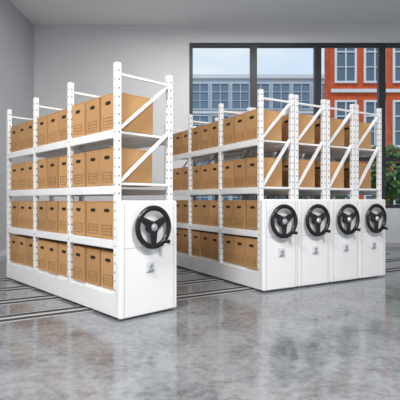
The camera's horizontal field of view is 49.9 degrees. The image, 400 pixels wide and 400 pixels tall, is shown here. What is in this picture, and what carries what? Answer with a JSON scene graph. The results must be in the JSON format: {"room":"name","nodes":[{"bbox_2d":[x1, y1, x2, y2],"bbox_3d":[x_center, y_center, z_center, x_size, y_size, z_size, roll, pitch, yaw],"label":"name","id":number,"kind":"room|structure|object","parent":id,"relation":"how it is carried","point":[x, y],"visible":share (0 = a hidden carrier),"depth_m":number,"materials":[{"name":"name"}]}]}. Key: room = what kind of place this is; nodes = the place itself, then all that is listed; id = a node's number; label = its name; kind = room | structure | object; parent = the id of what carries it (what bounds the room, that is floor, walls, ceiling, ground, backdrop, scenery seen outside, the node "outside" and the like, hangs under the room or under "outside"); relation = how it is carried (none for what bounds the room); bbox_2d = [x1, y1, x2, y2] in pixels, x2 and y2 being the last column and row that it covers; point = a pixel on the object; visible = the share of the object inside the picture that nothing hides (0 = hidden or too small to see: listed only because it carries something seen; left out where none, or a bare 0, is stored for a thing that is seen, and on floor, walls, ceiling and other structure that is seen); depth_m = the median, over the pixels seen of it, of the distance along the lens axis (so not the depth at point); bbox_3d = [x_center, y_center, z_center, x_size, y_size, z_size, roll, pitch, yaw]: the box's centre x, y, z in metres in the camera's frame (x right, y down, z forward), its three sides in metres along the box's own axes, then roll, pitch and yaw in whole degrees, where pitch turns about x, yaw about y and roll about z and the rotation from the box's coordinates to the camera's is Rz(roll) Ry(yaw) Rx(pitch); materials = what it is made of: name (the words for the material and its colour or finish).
{"room":"archive storage room","nodes":[
{"label":"archive storage room","id":0,"kind":"room"},
{"bbox_2d":[0,0,33,250],"bbox_3d":[-3.960,-1.485,1.100,0.200,5.150,18.200,0,0,0],"label":"wall","id":1,"kind":"structure","parent":0,"point":[16,31],"depth_m":8.85,"materials":[{"name":"grey paint"}]},
{"bbox_2d":[0,250,6,256],"bbox_3d":[-3.850,1.040,0.990,0.020,0.100,17.980,0,0,0],"label":"baseboard","id":2,"kind":"structure","parent":1,"relation":"attached to","point":[4,252],"depth_m":8.40,"materials":[{"name":"paint"}]},
{"bbox_2d":[0,247,399,399],"bbox_3d":[2.470,1.140,0.600,13.060,0.100,19.200,0,0,0],"label":"floor","id":3,"kind":"structure","parent":0,"point":[339,340],"depth_m":3.18,"materials":[{"name":"concrete"}]},
{"bbox_2d":[0,265,179,281],"bbox_3d":[0.112,1.087,7.450,7.700,0.006,0.260,0,0,-30],"label":"rail","id":4,"kind":"object","parent":3,"relation":"on","point":[1,279],"visible":0.02,"depth_m":5.87,"materials":[{"name":"grey metal"}]},
{"bbox_2d":[6,62,175,319],"bbox_3d":[-1.415,-0.086,5.083,0.666,2.337,3.040,0,0,-43],"label":"shelving rack","id":5,"kind":"object","parent":4,"relation":"on","point":[143,244],"visible":0.9,"depth_m":4.20,"materials":[{"name":"white metal"}]},
{"bbox_2d":[11,125,17,151],"bbox_3d":[-2.363,-0.824,5.978,0.435,0.355,0.272,0,0,-43],"label":"file box","id":6,"kind":"object","parent":5,"relation":"on","point":[14,130],"visible":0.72,"depth_m":5.82,"materials":[{"name":"cardboard"}]},
{"bbox_2d":[11,201,18,227],"bbox_3d":[-2.359,0.191,5.982,0.435,0.355,0.272,0,0,-43],"label":"file box","id":7,"kind":"object","parent":5,"relation":"on","point":[14,204],"visible":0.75,"depth_m":5.81,"materials":[{"name":"cardboard"}]},
{"bbox_2d":[11,164,18,189],"bbox_3d":[-2.361,-0.309,5.983,0.435,0.355,0.272,0,0,-43],"label":"file box","id":8,"kind":"object","parent":5,"relation":"on","point":[15,167],"visible":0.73,"depth_m":5.81,"materials":[{"name":"cardboard"}]},
{"bbox_2d":[10,235,26,262],"bbox_3d":[-2.369,0.661,5.974,0.435,0.355,0.272,0,0,-43],"label":"file box","id":9,"kind":"object","parent":5,"relation":"on","point":[13,238],"visible":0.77,"depth_m":5.83,"materials":[{"name":"cardboard"}]},
{"bbox_2d":[18,122,25,150],"bbox_3d":[-2.170,-0.824,5.769,0.435,0.355,0.272,0,0,-43],"label":"file box","id":10,"kind":"object","parent":5,"relation":"on","point":[21,127],"visible":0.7,"depth_m":5.61,"materials":[{"name":"cardboard"}]},
{"bbox_2d":[19,201,25,227],"bbox_3d":[-2.167,0.191,5.775,0.435,0.355,0.272,0,0,-43],"label":"file box","id":11,"kind":"object","parent":5,"relation":"on","point":[22,204],"visible":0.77,"depth_m":5.63,"materials":[{"name":"cardboard"}]},
{"bbox_2d":[19,162,26,189],"bbox_3d":[-2.168,-0.309,5.773,0.435,0.355,0.272,0,0,-43],"label":"file box","id":12,"kind":"object","parent":5,"relation":"on","point":[22,166],"visible":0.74,"depth_m":5.62,"materials":[{"name":"cardboard"}]},
{"bbox_2d":[18,236,32,264],"bbox_3d":[-2.173,0.661,5.767,0.435,0.355,0.272,0,0,-43],"label":"file box","id":13,"kind":"object","parent":5,"relation":"on","point":[22,240],"visible":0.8,"depth_m":5.60,"materials":[{"name":"cardboard"}]},
{"bbox_2d":[26,201,32,229],"bbox_3d":[-1.982,0.191,5.557,0.435,0.355,0.272,0,0,-43],"label":"file box","id":14,"kind":"object","parent":5,"relation":"on","point":[29,204],"visible":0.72,"depth_m":5.42,"materials":[{"name":"cardboard"}]},
{"bbox_2d":[26,161,32,189],"bbox_3d":[-1.977,-0.309,5.558,0.435,0.355,0.272,0,0,-43],"label":"file box","id":15,"kind":"object","parent":5,"relation":"on","point":[29,165],"visible":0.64,"depth_m":5.43,"materials":[{"name":"cardboard"}]},
{"bbox_2d":[26,120,32,148],"bbox_3d":[-1.978,-0.824,5.560,0.435,0.355,0.272,0,0,-43],"label":"file box","id":16,"kind":"object","parent":5,"relation":"on","point":[29,125],"visible":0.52,"depth_m":5.44,"materials":[{"name":"cardboard"}]},
{"bbox_2d":[27,237,45,266],"bbox_3d":[-1.974,0.661,5.562,0.435,0.355,0.272,0,0,-43],"label":"file box","id":17,"kind":"object","parent":5,"relation":"on","point":[29,240],"visible":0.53,"depth_m":5.42,"materials":[{"name":"cardboard"}]},
{"bbox_2d":[37,201,46,230],"bbox_3d":[-1.742,0.191,5.295,0.435,0.355,0.272,0,0,-43],"label":"file box","id":18,"kind":"object","parent":5,"relation":"on","point":[41,205],"visible":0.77,"depth_m":5.13,"materials":[{"name":"cardboard"}]},
{"bbox_2d":[37,115,47,145],"bbox_3d":[-1.740,-0.824,5.298,0.435,0.355,0.272,0,0,-43],"label":"file box","id":19,"kind":"object","parent":5,"relation":"on","point":[42,122],"visible":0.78,"depth_m":5.13,"materials":[{"name":"cardboard"}]},
{"bbox_2d":[37,159,47,188],"bbox_3d":[-1.738,-0.309,5.298,0.435,0.355,0.272,0,0,-43],"label":"file box","id":20,"kind":"object","parent":5,"relation":"on","point":[41,164],"visible":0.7,"depth_m":5.14,"materials":[{"name":"cardboard"}]},
{"bbox_2d":[38,239,57,270],"bbox_3d":[-1.735,0.661,5.301,0.435,0.355,0.272,0,0,-43],"label":"file box","id":21,"kind":"object","parent":5,"relation":"on","point":[42,243],"visible":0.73,"depth_m":5.15,"materials":[{"name":"cardboard"}]},
{"bbox_2d":[47,201,58,232],"bbox_3d":[-1.546,0.191,5.089,0.435,0.355,0.272,0,0,-43],"label":"file box","id":22,"kind":"object","parent":5,"relation":"on","point":[52,206],"visible":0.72,"depth_m":4.91,"materials":[{"name":"cardboard"}]},
{"bbox_2d":[47,157,58,188],"bbox_3d":[-1.542,-0.309,5.093,0.435,0.355,0.272,0,0,-43],"label":"file box","id":23,"kind":"object","parent":5,"relation":"on","point":[52,163],"visible":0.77,"depth_m":4.92,"materials":[{"name":"cardboard"}]},
{"bbox_2d":[48,112,58,143],"bbox_3d":[-1.536,-0.824,5.098,0.435,0.355,0.272,0,0,-43],"label":"file box","id":24,"kind":"object","parent":5,"relation":"on","point":[53,119],"visible":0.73,"depth_m":4.94,"materials":[{"name":"cardboard"}]},
{"bbox_2d":[47,241,65,273],"bbox_3d":[-1.546,0.661,5.085,0.435,0.355,0.272,0,0,-42],"label":"file box","id":25,"kind":"object","parent":5,"relation":"on","point":[52,246],"visible":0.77,"depth_m":4.92,"materials":[{"name":"cardboard"}]},
{"bbox_2d":[58,201,66,233],"bbox_3d":[-1.343,0.191,4.889,0.435,0.355,0.272,0,0,-43],"label":"file box","id":26,"kind":"object","parent":5,"relation":"on","point":[62,204],"visible":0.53,"depth_m":4.75,"materials":[{"name":"cardboard"}]},
{"bbox_2d":[58,108,66,141],"bbox_3d":[-1.344,-0.824,4.887,0.435,0.355,0.272,0,0,-43],"label":"file box","id":27,"kind":"object","parent":5,"relation":"on","point":[62,113],"visible":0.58,"depth_m":4.75,"materials":[{"name":"cardboard"}]},
{"bbox_2d":[59,156,66,187],"bbox_3d":[-1.343,-0.309,4.889,0.435,0.355,0.272,0,0,-43],"label":"file box","id":28,"kind":"object","parent":5,"relation":"on","point":[62,159],"visible":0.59,"depth_m":4.75,"materials":[{"name":"cardboard"}]},
{"bbox_2d":[58,242,83,276],"bbox_3d":[-1.344,0.661,4.888,0.435,0.355,0.272,0,0,-43],"label":"file box","id":29,"kind":"object","parent":5,"relation":"on","point":[62,246],"visible":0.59,"depth_m":4.76,"materials":[{"name":"cardboard"}]},
{"bbox_2d":[72,102,85,138],"bbox_3d":[-1.112,-0.824,4.617,0.435,0.355,0.272,0,0,-43],"label":"file box","id":30,"kind":"object","parent":5,"relation":"on","point":[78,110],"visible":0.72,"depth_m":4.45,"materials":[{"name":"cardboard"}]},
{"bbox_2d":[72,152,85,186],"bbox_3d":[-1.109,-0.309,4.621,0.435,0.355,0.272,0,0,-43],"label":"file box","id":31,"kind":"object","parent":5,"relation":"on","point":[79,159],"visible":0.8,"depth_m":4.46,"materials":[{"name":"cardboard"}]},
{"bbox_2d":[73,201,86,235],"bbox_3d":[-1.107,0.191,4.620,0.435,0.355,0.272,0,0,-43],"label":"file box","id":32,"kind":"object","parent":5,"relation":"on","point":[79,207],"visible":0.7,"depth_m":4.44,"materials":[{"name":"cardboard"}]},
{"bbox_2d":[72,245,96,281],"bbox_3d":[-1.109,0.661,4.618,0.435,0.355,0.272,0,0,-43],"label":"file box","id":33,"kind":"object","parent":5,"relation":"on","point":[79,252],"visible":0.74,"depth_m":4.45,"materials":[{"name":"cardboard"}]},
{"bbox_2d":[86,150,99,186],"bbox_3d":[-0.908,-0.309,4.419,0.435,0.355,0.272,0,0,-43],"label":"file box","id":34,"kind":"object","parent":5,"relation":"on","point":[92,157],"visible":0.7,"depth_m":4.26,"materials":[{"name":"cardboard"}]},
{"bbox_2d":[86,97,100,134],"bbox_3d":[-0.909,-0.824,4.414,0.435,0.355,0.272,0,0,-43],"label":"file box","id":35,"kind":"object","parent":5,"relation":"on","point":[93,107],"visible":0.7,"depth_m":4.25,"materials":[{"name":"cardboard"}]},
{"bbox_2d":[87,201,99,237],"bbox_3d":[-0.906,0.191,4.420,0.435,0.355,0.272,0,0,-43],"label":"file box","id":36,"kind":"object","parent":5,"relation":"on","point":[93,207],"visible":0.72,"depth_m":4.27,"materials":[{"name":"cardboard"}]},
{"bbox_2d":[86,247,109,285],"bbox_3d":[-0.906,0.661,4.418,0.435,0.355,0.272,0,0,-43],"label":"file box","id":37,"kind":"object","parent":5,"relation":"on","point":[93,253],"visible":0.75,"depth_m":4.26,"materials":[{"name":"cardboard"}]},
{"bbox_2d":[99,201,113,239],"bbox_3d":[-0.722,0.191,4.202,0.435,0.355,0.272,0,0,-43],"label":"file box","id":38,"kind":"object","parent":5,"relation":"on","point":[106,207],"visible":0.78,"depth_m":4.05,"materials":[{"name":"cardboard"}]},
{"bbox_2d":[101,249,113,289],"bbox_3d":[-0.712,0.661,4.209,0.435,0.355,0.272,0,0,-43],"label":"file box","id":39,"kind":"object","parent":5,"relation":"on","point":[107,256],"visible":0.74,"depth_m":4.07,"materials":[{"name":"cardboard"}]},
{"bbox_2d":[100,147,151,186],"bbox_3d":[-0.720,-0.309,4.202,0.435,0.355,0.272,0,0,-43],"label":"file box","id":40,"kind":"object","parent":5,"relation":"on","point":[142,173],"visible":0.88,"depth_m":4.09,"materials":[{"name":"cardboard"}]},
{"bbox_2d":[101,92,152,134],"bbox_3d":[-0.712,-0.824,4.210,0.435,0.355,0.272,0,0,-43],"label":"file box","id":41,"kind":"object","parent":5,"relation":"on","point":[142,123],"visible":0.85,"depth_m":4.10,"materials":[{"name":"cardboard"}]},
{"bbox_2d":[0,253,388,291],"bbox_3d":[0.460,1.087,6.843,7.700,0.006,0.260,0,0,-30],"label":"rail","id":42,"kind":"object","parent":3,"relation":"on","point":[27,287],"visible":0.3,"depth_m":5.34,"materials":[{"name":"grey metal"}]},
{"bbox_2d":[0,267,399,322],"bbox_3d":[1.157,1.087,5.629,7.700,0.006,0.260,0,0,-30],"label":"rail","id":43,"kind":"object","parent":3,"relation":"on","point":[77,309],"visible":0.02,"depth_m":4.26,"materials":[{"name":"grey metal"}]},
{"bbox_2d":[164,89,297,290],"bbox_3d":[0.327,-0.119,6.317,0.545,2.402,2.890,0,0,-30],"label":"shelving rack","id":44,"kind":"object","parent":43,"relation":"on","point":[277,232],"visible":0.94,"depth_m":5.35,"materials":[{"name":"white metal"}]},
{"bbox_2d":[174,168,181,189],"bbox_3d":[-0.205,-0.339,7.126,0.375,0.365,0.254,0,0,-30],"label":"file box","id":45,"kind":"object","parent":44,"relation":"on","point":[177,171],"visible":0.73,"depth_m":7.01,"materials":[{"name":"cardboard"}]},
{"bbox_2d":[174,132,181,154],"bbox_3d":[-0.203,-0.919,7.129,0.375,0.365,0.254,0,0,-30],"label":"file box","id":46,"kind":"object","parent":44,"relation":"on","point":[177,136],"visible":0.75,"depth_m":7.01,"materials":[{"name":"cardboard"}]},
{"bbox_2d":[175,200,181,222],"bbox_3d":[-0.201,0.186,7.128,0.375,0.365,0.254,0,0,-29],"label":"file box","id":47,"kind":"object","parent":44,"relation":"on","point":[178,202],"visible":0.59,"depth_m":7.00,"materials":[{"name":"cardboard"}]},
{"bbox_2d":[176,228,184,251],"bbox_3d":[-0.208,0.656,7.125,0.375,0.365,0.254,0,0,-30],"label":"file box","id":48,"kind":"object","parent":44,"relation":"on","point":[178,230],"visible":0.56,"depth_m":7.00,"materials":[{"name":"cardboard"}]},
{"bbox_2d":[182,200,187,222],"bbox_3d":[-0.070,0.186,6.897,0.375,0.365,0.254,0,0,-30],"label":"file box","id":49,"kind":"object","parent":44,"relation":"on","point":[184,202],"visible":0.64,"depth_m":6.82,"materials":[{"name":"cardboard"}]},
{"bbox_2d":[182,167,187,189],"bbox_3d":[-0.065,-0.339,6.899,0.375,0.365,0.254,0,0,-30],"label":"file box","id":50,"kind":"object","parent":44,"relation":"on","point":[184,169],"visible":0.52,"depth_m":6.82,"materials":[{"name":"cardboard"}]},
{"bbox_2d":[182,130,187,153],"bbox_3d":[-0.069,-0.919,6.898,0.375,0.365,0.254,0,0,-30],"label":"file box","id":51,"kind":"object","parent":44,"relation":"on","point":[184,133],"visible":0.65,"depth_m":6.81,"materials":[{"name":"cardboard"}]},
{"bbox_2d":[182,229,198,253],"bbox_3d":[-0.075,0.656,6.894,0.375,0.365,0.254,0,0,-30],"label":"file box","id":52,"kind":"object","parent":44,"relation":"on","point":[184,231],"visible":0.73,"depth_m":6.79,"materials":[{"name":"cardboard"}]},
{"bbox_2d":[192,200,199,224],"bbox_3d":[0.101,0.186,6.602,0.375,0.365,0.254,0,0,-30],"label":"file box","id":53,"kind":"object","parent":44,"relation":"on","point":[195,203],"visible":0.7,"depth_m":6.50,"materials":[{"name":"cardboard"}]},
{"bbox_2d":[192,126,200,151],"bbox_3d":[0.094,-0.919,6.597,0.375,0.365,0.254,0,0,-29],"label":"file box","id":54,"kind":"object","parent":44,"relation":"on","point":[196,132],"visible":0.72,"depth_m":6.48,"materials":[{"name":"cardboard"}]},
{"bbox_2d":[192,165,200,189],"bbox_3d":[0.105,-0.339,6.605,0.375,0.365,0.254,0,0,-30],"label":"file box","id":55,"kind":"object","parent":44,"relation":"on","point":[196,169],"visible":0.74,"depth_m":6.50,"materials":[{"name":"cardboard"}]},
{"bbox_2d":[192,230,208,255],"bbox_3d":[0.095,0.656,6.599,0.375,0.365,0.254,0,0,-30],"label":"file box","id":56,"kind":"object","parent":44,"relation":"on","point":[196,235],"visible":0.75,"depth_m":6.49,"materials":[{"name":"cardboard"}]},
{"bbox_2d":[200,200,209,225],"bbox_3d":[0.227,0.186,6.365,0.375,0.365,0.254,0,0,-29],"label":"file box","id":57,"kind":"object","parent":44,"relation":"on","point":[204,204],"visible":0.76,"depth_m":6.25,"materials":[{"name":"cardboard"}]},
{"bbox_2d":[201,164,209,188],"bbox_3d":[0.236,-0.339,6.371,0.375,0.365,0.254,0,0,-30],"label":"file box","id":58,"kind":"object","parent":44,"relation":"on","point":[205,169],"visible":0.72,"depth_m":6.27,"materials":[{"name":"cardboard"}]},
{"bbox_2d":[201,123,209,149],"bbox_3d":[0.239,-0.919,6.373,0.375,0.365,0.254,0,0,-30],"label":"file box","id":59,"kind":"object","parent":44,"relation":"on","point":[205,129],"visible":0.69,"depth_m":6.28,"materials":[{"name":"cardboard"}]},
{"bbox_2d":[201,232,216,257],"bbox_3d":[0.239,0.656,6.372,0.375,0.365,0.254,0,0,-30],"label":"file box","id":60,"kind":"object","parent":44,"relation":"on","point":[205,236],"visible":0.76,"depth_m":6.28,"materials":[{"name":"cardboard"}]},
{"bbox_2d":[209,200,217,226],"bbox_3d":[0.357,0.186,6.133,0.375,0.365,0.254,0,0,-30],"label":"file box","id":61,"kind":"object","parent":44,"relation":"on","point":[213,203],"visible":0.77,"depth_m":6.04,"materials":[{"name":"cardboard"}]},
{"bbox_2d":[210,163,217,188],"bbox_3d":[0.368,-0.339,6.139,0.375,0.365,0.254,0,0,-30],"label":"file box","id":62,"kind":"object","parent":44,"relation":"on","point":[213,166],"visible":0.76,"depth_m":6.05,"materials":[{"name":"cardboard"}]},
{"bbox_2d":[210,121,217,147],"bbox_3d":[0.363,-0.919,6.136,0.375,0.365,0.254,0,0,-30],"label":"file box","id":63,"kind":"object","parent":44,"relation":"on","point":[214,125],"visible":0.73,"depth_m":6.04,"materials":[{"name":"cardboard"}]},
{"bbox_2d":[210,233,228,259],"bbox_3d":[0.368,0.656,6.138,0.375,0.365,0.254,0,0,-30],"label":"file box","id":64,"kind":"object","parent":44,"relation":"on","point":[213,236],"visible":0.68,"depth_m":6.06,"materials":[{"name":"cardboard"}]},
{"bbox_2d":[222,160,233,187],"bbox_3d":[0.529,-0.339,5.838,0.375,0.365,0.254,0,0,-29],"label":"file box","id":65,"kind":"object","parent":44,"relation":"on","point":[228,166],"visible":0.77,"depth_m":5.73,"materials":[{"name":"cardboard"}]},
{"bbox_2d":[223,200,233,227],"bbox_3d":[0.535,0.186,5.843,0.375,0.365,0.254,0,0,-30],"label":"file box","id":66,"kind":"object","parent":44,"relation":"on","point":[228,205],"visible":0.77,"depth_m":5.74,"materials":[{"name":"cardboard"}]},
{"bbox_2d":[223,116,234,144],"bbox_3d":[0.538,-0.919,5.843,0.375,0.365,0.254,0,0,-30],"label":"file box","id":67,"kind":"object","parent":44,"relation":"on","point":[228,123],"visible":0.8,"depth_m":5.72,"materials":[{"name":"cardboard"}]},
{"bbox_2d":[223,234,240,263],"bbox_3d":[0.540,0.656,5.846,0.375,0.365,0.254,0,0,-30],"label":"file box","id":68,"kind":"object","parent":44,"relation":"on","point":[228,240],"visible":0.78,"depth_m":5.75,"materials":[{"name":"cardboard"}]},
{"bbox_2d":[233,200,246,228],"bbox_3d":[0.659,0.186,5.605,0.375,0.365,0.254,0,0,-30],"label":"file box","id":69,"kind":"object","parent":44,"relation":"on","point":[240,206],"visible":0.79,"depth_m":5.48,"materials":[{"name":"cardboard"}]},
{"bbox_2d":[234,159,245,187],"bbox_3d":[0.667,-0.339,5.611,0.375,0.365,0.254,0,0,-30],"label":"file box","id":70,"kind":"object","parent":44,"relation":"on","point":[239,165],"visible":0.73,"depth_m":5.50,"materials":[{"name":"cardboard"}]},
{"bbox_2d":[234,113,245,142],"bbox_3d":[0.672,-0.919,5.614,0.375,0.365,0.254,0,0,-30],"label":"file box","id":71,"kind":"object","parent":44,"relation":"on","point":[240,120],"visible":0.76,"depth_m":5.51,"materials":[{"name":"cardboard"}]},
{"bbox_2d":[234,236,250,266],"bbox_3d":[0.669,0.656,5.611,0.375,0.365,0.254,0,0,-30],"label":"file box","id":72,"kind":"object","parent":44,"relation":"on","point":[239,241],"visible":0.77,"depth_m":5.52,"materials":[{"name":"cardboard"}]},
{"bbox_2d":[245,237,257,269],"bbox_3d":[0.791,0.656,5.374,0.375,0.365,0.254,0,0,-30],"label":"file box","id":73,"kind":"object","parent":44,"relation":"on","point":[251,243],"visible":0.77,"depth_m":5.28,"materials":[{"name":"cardboard"}]},
{"bbox_2d":[247,200,257,229],"bbox_3d":[0.805,0.186,5.380,0.375,0.365,0.254,0,0,-30],"label":"file box","id":74,"kind":"object","parent":44,"relation":"on","point":[252,205],"visible":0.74,"depth_m":5.29,"materials":[{"name":"cardboard"}]},
{"bbox_2d":[246,109,281,140],"bbox_3d":[0.796,-0.919,5.374,0.375,0.365,0.254,0,0,-30],"label":"file box","id":75,"kind":"object","parent":44,"relation":"on","point":[275,134],"visible":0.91,"depth_m":5.28,"materials":[{"name":"cardboard"}]},
{"bbox_2d":[246,157,281,186],"bbox_3d":[0.803,-0.339,5.379,0.375,0.365,0.254,0,0,-30],"label":"file box","id":76,"kind":"object","parent":44,"relation":"on","point":[275,180],"visible":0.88,"depth_m":5.29,"materials":[{"name":"cardboard"}]},
{"bbox_2d":[193,95,330,286],"bbox_3d":[0.806,-0.119,6.592,0.545,2.402,2.890,0,0,-30],"label":"shelving rack","id":77,"kind":"object","parent":43,"relation":"on","point":[314,230],"visible":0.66,"depth_m":5.48,"materials":[{"name":"white metal"}]},
{"bbox_2d":[282,114,313,143],"bbox_3d":[1.280,-0.919,5.654,0.375,0.365,0.254,0,0,-30],"label":"file box","id":78,"kind":"object","parent":77,"relation":"on","point":[303,120],"visible":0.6,"depth_m":5.57,"materials":[{"name":"cardboard"}]},
{"bbox_2d":[282,159,314,187],"bbox_3d":[1.283,-0.339,5.654,0.375,0.365,0.254,0,0,-30],"label":"file box","id":79,"kind":"object","parent":77,"relation":"on","point":[309,179],"visible":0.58,"depth_m":5.57,"materials":[{"name":"cardboard"}]},
{"bbox_2d":[240,100,360,281],"bbox_3d":[1.286,-0.119,6.867,0.545,2.402,2.890,0,0,-30],"label":"shelving rack","id":80,"kind":"object","parent":43,"relation":"on","point":[344,213],"visible":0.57,"depth_m":5.74,"materials":[{"name":"white metal"}]},
{"bbox_2d":[314,118,343,146],"bbox_3d":[1.761,-0.919,5.927,0.375,0.365,0.254,0,0,-29],"label":"file box","id":81,"kind":"object","parent":80,"relation":"on","point":[338,140],"visible":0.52,"depth_m":5.84,"materials":[{"name":"cardboard"}]},
{"bbox_2d":[315,161,343,187],"bbox_3d":[1.757,-0.339,5.927,0.375,0.365,0.254,0,0,-30],"label":"file box","id":82,"kind":"object","parent":80,"relation":"on","point":[338,182],"visible":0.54,"depth_m":5.84,"materials":[{"name":"cardboard"}]},
{"bbox_2d":[264,104,387,277],"bbox_3d":[1.766,-0.119,7.142,0.545,2.402,2.890,0,0,-30],"label":"shelving rack","id":83,"kind":"object","parent":43,"relation":"on","point":[373,217],"visible":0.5,"depth_m":6.01,"materials":[{"name":"white metal"}]},
{"bbox_2d":[343,122,370,148],"bbox_3d":[2.244,-0.919,6.207,0.375,0.365,0.254,0,0,-30],"label":"file box","id":84,"kind":"object","parent":83,"relation":"on","point":[366,143],"visible":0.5,"depth_m":6.12,"materials":[{"name":"cardboard"}]},
{"bbox_2d":[344,163,370,188],"bbox_3d":[2.238,-0.339,6.203,0.375,0.365,0.254,0,0,-30],"label":"file box","id":85,"kind":"object","parent":83,"relation":"on","point":[366,183],"visible":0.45,"depth_m":6.11,"materials":[{"name":"cardboard"}]},
{"bbox_2d":[0,258,399,305],"bbox_3d":[0.808,1.087,6.236,7.700,0.006,0.261,0,0,-30],"label":"rail","id":86,"kind":"object","parent":3,"relation":"on","point":[214,279],"visible":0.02,"depth_m":4.83,"materials":[{"name":"grey metal"}]},
{"bbox_2d":[10,0,399,24],"bbox_3d":[2.470,-4.135,1.100,13.060,0.150,18.200,0,0,0],"label":"ceiling","id":87,"kind":"structure","parent":0,"point":[38,12],"depth_m":9.31,"materials":[{"name":"paint"}]},
{"bbox_2d":[34,25,399,242],"bbox_3d":[2.570,-1.485,10.100,12.860,5.150,0.200,0,0,0],"label":"wall","id":88,"kind":"structure","parent":0,"point":[84,56],"depth_m":10.00,"materials":[{"name":"paint"}]},
{"bbox_2d":[189,43,253,114],"bbox_3d":[0.500,-1.735,10.080,1.500,3.850,0.120,0,0,0],"label":"window","id":89,"kind":"structure","parent":88,"relation":"in","point":[191,45],"depth_m":10.02,"materials":[{"name":"grey"}]},
{"bbox_2d":[254,43,317,199],"bbox_3d":[2.000,-1.735,10.080,1.500,3.850,0.120,0,0,0],"label":"window","id":90,"kind":"structure","parent":88,"relation":"in","point":[314,46],"depth_m":10.02,"materials":[{"name":"grey"}]},
{"bbox_2d":[318,43,381,198],"bbox_3d":[3.500,-1.735,10.080,1.500,3.850,0.120,0,0,0],"label":"window","id":91,"kind":"structure","parent":88,"relation":"in","point":[378,46],"depth_m":10.02,"materials":[{"name":"grey"}]},
{"bbox_2d":[382,43,399,207],"bbox_3d":[5.000,-1.735,10.080,1.500,3.850,0.120,0,0,0],"label":"window","id":92,"kind":"structure","parent":88,"relation":"in","point":[384,45],"depth_m":10.02,"materials":[{"name":"grey metal"}]},
{"bbox_2d":[385,243,399,246],"bbox_3d":[2.470,1.040,9.990,12.660,0.100,0.020,0,0,0],"label":"baseboard","id":93,"kind":"structure","parent":88,"relation":"attached to","point":[386,244],"depth_m":9.98,"materials":[{"name":"grey paint"}]},
{"label":"outside","id":94,"kind":"structure","parent":0,"visible":0},
{"bbox_3d":[15.000,1.300,65.100,150.000,0.180,109.800,0,0,0],"label":"ground","id":95,"kind":"structure","parent":94,"visible":0},
{"bbox_2d":[193,74,323,199],"bbox_3d":[3.200,-4.340,35.975,14.600,11.100,4.250,0,0,0],"label":"office building","id":96,"kind":"structure","parent":95,"relation":"on","point":[209,90],"depth_m":33.97,"materials":[{"name":"concrete"}]},
{"bbox_2d":[286,196,304,198],"bbox_3d":[3.731,-0.531,16.008,2.307,3.487,2.285,0,0,-38],"label":"leafy tree","id":97,"kind":"object","parent":95,"relation":"on","point":[287,197],"visible":0.02,"depth_m":15.35,"materials":[{"name":"green plant"}]},
{"bbox_2d":[335,161,349,198],"bbox_3d":[5.855,-0.625,19.255,2.432,3.675,2.379,0,0,0],"label":"leafy tree","id":98,"kind":"object","parent":95,"relation":"on","point":[336,196],"visible":0.02,"depth_m":18.94,"materials":[{"name":"green plant"}]},
{"bbox_2d":[324,48,399,204],"bbox_3d":[13.200,-4.240,23.575,12.600,10.900,1.450,0,0,0],"label":"office building","id":99,"kind":"structure","parent":95,"relation":"on","point":[350,74],"depth_m":22.97,"materials":[{"name":"red brick"}]},
{"bbox_2d":[362,141,399,204],"bbox_3d":[7.144,-0.483,15.974,2.229,3.390,2.259,0,0,0],"label":"leafy tree","id":100,"kind":"object","parent":95,"relation":"on","point":[392,193],"visible":0.56,"depth_m":15.56,"materials":[{"name":"green plant"}]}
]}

